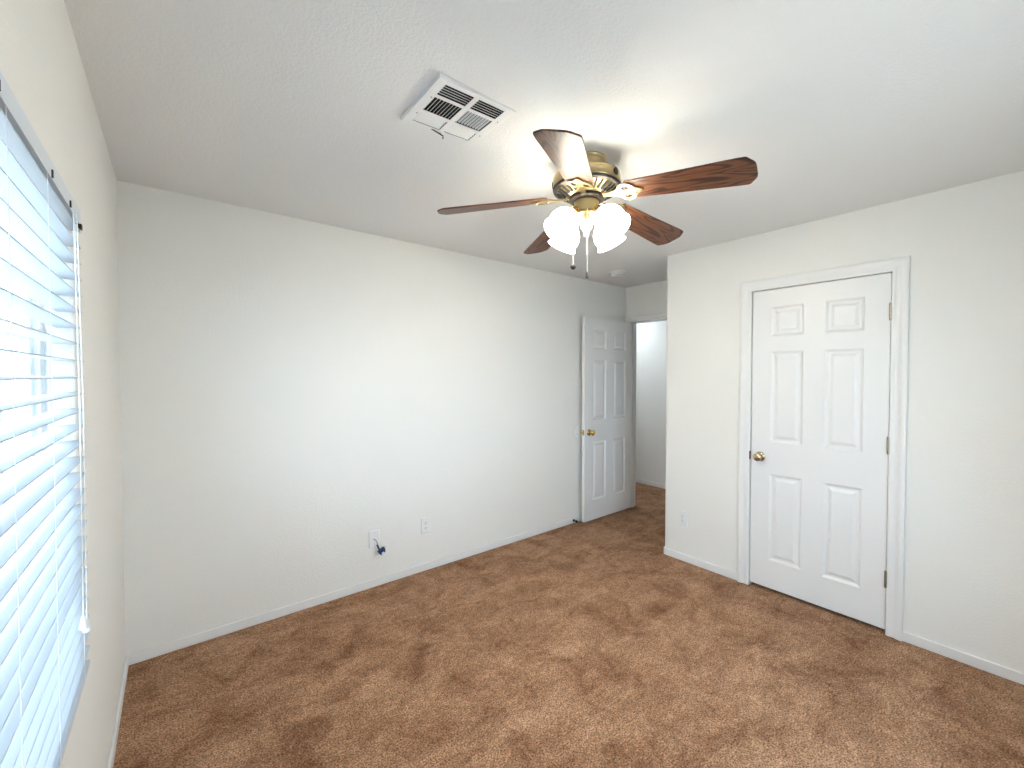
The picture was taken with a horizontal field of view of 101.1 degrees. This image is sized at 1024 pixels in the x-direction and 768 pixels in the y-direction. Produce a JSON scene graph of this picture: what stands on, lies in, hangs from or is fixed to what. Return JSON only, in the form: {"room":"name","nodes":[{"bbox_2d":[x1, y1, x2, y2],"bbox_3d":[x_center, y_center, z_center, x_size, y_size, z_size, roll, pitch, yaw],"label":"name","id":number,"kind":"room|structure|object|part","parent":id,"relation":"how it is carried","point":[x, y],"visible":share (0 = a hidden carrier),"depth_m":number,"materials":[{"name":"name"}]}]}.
{"room":"empty bedroom","nodes":[
{"label":"empty bedroom","id":0,"kind":"room"},
{"bbox_2d":[0,0,125,767],"bbox_3d":[-0.994,0.238,0.815,0.120,2.440,3.468,-1,2,-39],"label":"wall","id":1,"kind":"structure","parent":0,"point":[41,64],"depth_m":1.32,"materials":[{"name":"white paint"}]},
{"bbox_2d":[0,283,45,475],"bbox_3d":[-0.795,0.175,0.517,0.058,1.278,1.535,-1,2,-39],"label":"window","id":2,"kind":"structure","parent":1,"relation":"in","point":[22,366],"depth_m":1.06,"materials":[{"name":"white glass"}]},
{"bbox_2d":[0,329,27,475],"bbox_3d":[-1.005,0.169,0.798,0.003,1.120,0.674,-1,2,-39],"label":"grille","id":3,"kind":"object","parent":2,"relation":"attached to","point":[23,339],"depth_m":1.05,"materials":[{"name":"white plastic"}]},
{"bbox_3d":[-1.008,0.169,0.796,0.016,1.188,0.742,-1,2,-39],"label":"sash","id":4,"kind":"part","parent":2,"relation":"part of","materials":[{"name":"white plastic"}]},
{"bbox_2d":[0,71,91,767],"bbox_3d":[-0.724,0.171,0.573,0.077,1.268,1.531,-1,2,-39],"label":"window blind","id":5,"kind":"object","parent":1,"relation":"attached to","point":[45,628],"visible":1,"depth_m":0.81,"materials":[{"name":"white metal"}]},
{"bbox_3d":[-0.788,0.189,0.635,0.054,1.221,0.001,-1,2,-39],"label":"ladder cord","id":6,"kind":"part","parent":5,"relation":"part of","materials":[{"name":"white fabric"}]},
{"bbox_3d":[-0.957,0.184,0.845,0.054,1.221,0.001,-1,2,-39],"label":"ladder cord","id":7,"kind":"part","parent":5,"relation":"part of","materials":[{"name":"white fabric"}]},
{"bbox_3d":[-1.148,0.179,1.083,0.054,1.221,0.001,-1,2,-39],"label":"ladder cord","id":8,"kind":"part","parent":5,"relation":"part of","materials":[{"name":"white fabric"}]},
{"bbox_3d":[-0.733,0.797,0.579,0.050,0.016,1.527,-1,2,-39],"label":"rail","id":9,"kind":"part","parent":5,"relation":"part of","materials":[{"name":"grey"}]},
{"bbox_3d":[-1.063,0.077,1.034,0.006,1.001,0.003,-1,2,-39],"label":"lift cord","id":10,"kind":"part","parent":5,"relation":"part of","materials":[{"name":"white fabric"}]},
{"bbox_3d":[-1.069,0.085,1.048,0.006,1.016,0.003,-1,2,-39],"label":"lift cord","id":11,"kind":"part","parent":5,"relation":"part of","materials":[{"name":"white fabric"}]},
{"bbox_2d":[107,656,128,767],"bbox_3d":[-0.939,1.429,0.877,0.011,0.055,3.217,-1,2,-39],"label":"baseboard","id":12,"kind":"structure","parent":1,"relation":"attached to","point":[110,764],"depth_m":1.77,"materials":[{"name":"white wood"}]},
{"bbox_2d":[116,180,624,654],"bbox_3d":[-0.388,0.181,3.450,4.127,2.440,0.120,-1,2,-39],"label":"wall","id":13,"kind":"structure","parent":0,"point":[294,390],"depth_m":2.68,"materials":[{"name":"white paint"}]},
{"bbox_2d":[126,515,581,664],"bbox_3d":[-0.347,1.375,3.424,4.127,0.055,0.011,-1,2,-39],"label":"baseboard","id":14,"kind":"structure","parent":13,"relation":"attached to","point":[165,648],"depth_m":2.70,"materials":[{"name":"white wood"}]},
{"bbox_2d":[369,529,378,547],"bbox_3d":[-0.955,1.077,2.923,0.074,0.118,0.020,-1,2,-39],"label":"cable plate","id":15,"kind":"object","parent":13,"relation":"attached to","point":[374,534],"visible":0.98,"depth_m":2.92,"materials":[{"name":"white plastic"}]},
{"bbox_2d":[375,539,385,554],"bbox_3d":[-0.911,1.131,2.922,0.077,0.115,0.027,-1,1,-28],"label":"splitter","id":16,"kind":"object","parent":15,"relation":"hanging from","point":[382,549],"visible":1,"depth_m":2.91,"materials":[{"name":"blue plastic"}]},
{"bbox_2d":[421,517,429,533],"bbox_3d":[-0.652,1.065,3.174,0.072,0.116,0.008,-1,2,-39],"label":"wall outlet","id":17,"kind":"object","parent":13,"relation":"attached to","point":[425,522],"visible":1,"depth_m":3.17,"materials":[{"name":"white plastic"}]},
{"bbox_2d":[574,425,581,437],"bbox_3d":[0.668,0.480,4.223,0.132,0.132,0.008,-1,2,-39],"label":"bumper cover","id":18,"kind":"object","parent":13,"relation":"attached to","point":[577,433],"visible":0.9,"depth_m":4.21,"materials":[{"name":"white plastic"}]},
{"bbox_2d":[64,0,1023,287],"bbox_3d":[0.526,-1.082,3.108,5.397,0.100,5.180,-1,2,-39],"label":"ceiling","id":19,"kind":"structure","parent":0,"point":[290,108],"depth_m":1.51,"materials":[{"name":"white paint"}]},
{"bbox_2d":[401,73,515,145],"bbox_3d":[-0.200,-1.028,1.556,0.314,0.118,0.296,-1,2,-39],"label":"ceiling vent","id":20,"kind":"object","parent":19,"relation":"in","point":[449,108],"visible":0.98,"depth_m":1.57,"materials":[{"name":"white metal"}]},
{"bbox_2d":[437,129,757,278],"bbox_3d":[0.378,-0.735,1.928,1.255,0.542,1.297,-1,2,-39],"label":"ceiling fan","id":21,"kind":"object","parent":19,"relation":"hanging from","point":[584,179],"visible":1,"depth_m":1.79,"materials":[{"name":"brown wood"}]},
{"bbox_3d":[-0.091,-0.805,1.907,0.491,0.006,0.158,-6,14,0],"label":"blade","id":22,"kind":"part","parent":21,"relation":"part of","materials":[{"name":"brown wood"}]},
{"bbox_3d":[0.206,-0.813,2.314,0.158,0.006,0.491,-14,-1,-18],"label":"blade","id":23,"kind":"part","parent":21,"relation":"part of","materials":[{"name":"brown wood"}]},
{"bbox_3d":[0.216,-0.693,1.823,0.151,0.152,0.142,-1,1,-35],"label":"lamp shade","id":24,"kind":"part","parent":21,"relation":"part of","materials":[{"name":"white glass"}]},
{"bbox_3d":[0.235,-0.715,1.836,0.070,0.078,0.054,-1,1,-35],"label":"bulb","id":25,"kind":"part","parent":21,"relation":"part of","materials":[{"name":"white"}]},
{"bbox_3d":[0.204,-0.796,1.499,0.158,0.006,0.491,14,11,16],"label":"blade","id":26,"kind":"part","parent":21,"relation":"part of","materials":[{"name":"brown wood"}]},
{"bbox_3d":[0.253,-0.697,2.030,0.142,0.152,0.151,-1,1,-35],"label":"lamp shade","id":27,"kind":"part","parent":21,"relation":"part of","materials":[{"name":"white glass"}]},
{"bbox_3d":[0.459,-0.697,1.994,0.151,0.152,0.142,-1,1,-35],"label":"lamp shade","id":28,"kind":"part","parent":21,"relation":"part of","materials":[{"name":"white glass"}]},
{"bbox_3d":[0.410,-0.714,1.805,0.054,0.078,0.070,-1,1,-35],"label":"bulb","id":29,"kind":"part","parent":21,"relation":"part of","materials":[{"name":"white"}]},
{"bbox_3d":[0.423,-0.692,1.787,0.142,0.152,0.151,-1,1,-35],"label":"lamp shade","id":30,"kind":"part","parent":21,"relation":"part of","materials":[{"name":"white glass"}]},
{"bbox_3d":[0.685,-0.810,2.157,0.491,0.007,0.158,7,-16,-36],"label":"blade","id":31,"kind":"part","parent":21,"relation":"part of","materials":[{"name":"brown wood"}]},
{"bbox_3d":[0.684,-0.799,1.654,0.491,0.006,0.158,9,-7,36],"label":"blade","id":32,"kind":"part","parent":21,"relation":"part of","materials":[{"name":"brown wood"}]},
{"bbox_2d":[609,270,626,277],"bbox_3d":[0.995,-1.027,3.961,0.166,0.046,0.166,-1,2,-39],"label":"smoke detector","id":33,"kind":"object","parent":19,"relation":"attached to","point":[618,273],"visible":1,"depth_m":3.91,"materials":[{"name":"white plastic"}]},
{"bbox_2d":[113,482,1023,767],"bbox_3d":[0.526,1.448,3.162,5.397,0.080,5.180,-1,2,-39],"label":"floor","id":34,"kind":"structure","parent":0,"point":[580,644],"depth_m":2.05,"materials":[{"name":"carpet"}]},
{"bbox_2d":[625,280,666,317],"bbox_3d":[1.780,0.167,4.143,0.120,2.440,4.940,-1,2,-39],"label":"wall","id":35,"kind":"structure","parent":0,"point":[651,298],"depth_m":4.46,"materials":[{"name":"white paint"}]},
{"bbox_2d":[625,313,666,506],"bbox_3d":[1.606,0.320,4.364,0.156,2.124,0.987,-1,2,-39],"label":"door frame","id":36,"kind":"structure","parent":35,"relation":"attached to","point":[636,320],"depth_m":4.68,"materials":[{"name":"white wood"}]},
{"bbox_2d":[580,317,631,521],"bbox_3d":[1.002,0.350,4.391,0.791,2.027,0.165,-1,2,-39],"label":"door","id":37,"kind":"structure","parent":36,"relation":"attached to","point":[606,431],"depth_m":4.34,"materials":[{"name":"white wood"}]},
{"bbox_3d":[0.786,0.481,4.155,0.066,0.066,0.065,-1,2,-39],"label":"knob","id":38,"kind":"part","parent":37,"relation":"part of","materials":[{"name":"gold metal"}]},
{"bbox_2d":[636,320,666,484],"bbox_3d":[2.545,0.152,4.835,0.120,2.440,5.060,-1,2,-39],"label":"wall","id":39,"kind":"structure","parent":0,"point":[651,346],"depth_m":5.60,"materials":[{"name":"white paint"}]},
{"bbox_2d":[636,478,665,488],"bbox_3d":[2.531,1.346,4.772,0.011,0.055,4.940,-1,2,-39],"label":"baseboard","id":40,"kind":"structure","parent":39,"relation":"attached to","point":[646,482],"depth_m":5.60,"materials":[{"name":"white wood"}]},
{"bbox_2d":[665,171,1023,672],"bbox_3d":[2.269,0.195,2.817,0.780,2.440,2.260,-1,2,-39],"label":"wall","id":41,"kind":"structure","parent":0,"point":[964,549],"depth_m":2.23,"materials":[{"name":"white paint"}]},
{"bbox_2d":[679,510,686,525],"bbox_3d":[1.356,1.065,3.342,0.008,0.116,0.072,-1,2,-39],"label":"wall outlet","id":42,"kind":"object","parent":41,"relation":"attached to","point":[682,514],"visible":1,"depth_m":3.34,"materials":[{"name":"white plastic"}]},
{"bbox_2d":[664,546,736,579],"bbox_3d":[1.730,1.373,3.488,0.771,0.055,0.600,-1,2,-39],"label":"baseboard","id":43,"kind":"structure","parent":41,"relation":"attached to","point":[700,563],"depth_m":3.22,"materials":[{"name":"white wood"}]},
{"bbox_2d":[749,273,891,628],"bbox_3d":[1.889,0.382,2.653,0.100,2.024,0.745,-1,2,-39],"label":"door","id":44,"kind":"structure","parent":41,"relation":"in","point":[819,453],"depth_m":2.62,"materials":[{"name":"white wood"}]},
{"bbox_3d":[1.685,0.498,2.881,0.065,0.066,0.066,-1,2,-39],"label":"knob","id":45,"kind":"part","parent":44,"relation":"part of","materials":[{"name":"gold metal"}]},
{"bbox_2d":[737,255,909,640],"bbox_3d":[1.937,0.356,2.691,0.139,2.124,0.875,-1,2,-39],"label":"trim","id":46,"kind":"structure","parent":41,"relation":"attached to","point":[899,267],"depth_m":2.37,"materials":[{"name":"white wood"}]},
{"bbox_2d":[902,631,1023,684],"bbox_3d":[2.414,1.404,2.031,0.011,0.055,0.791,-1,2,-39],"label":"baseboard","id":47,"kind":"structure","parent":41,"relation":"attached to","point":[999,670],"depth_m":2.15,"materials":[{"name":"white wood"}]}
]}

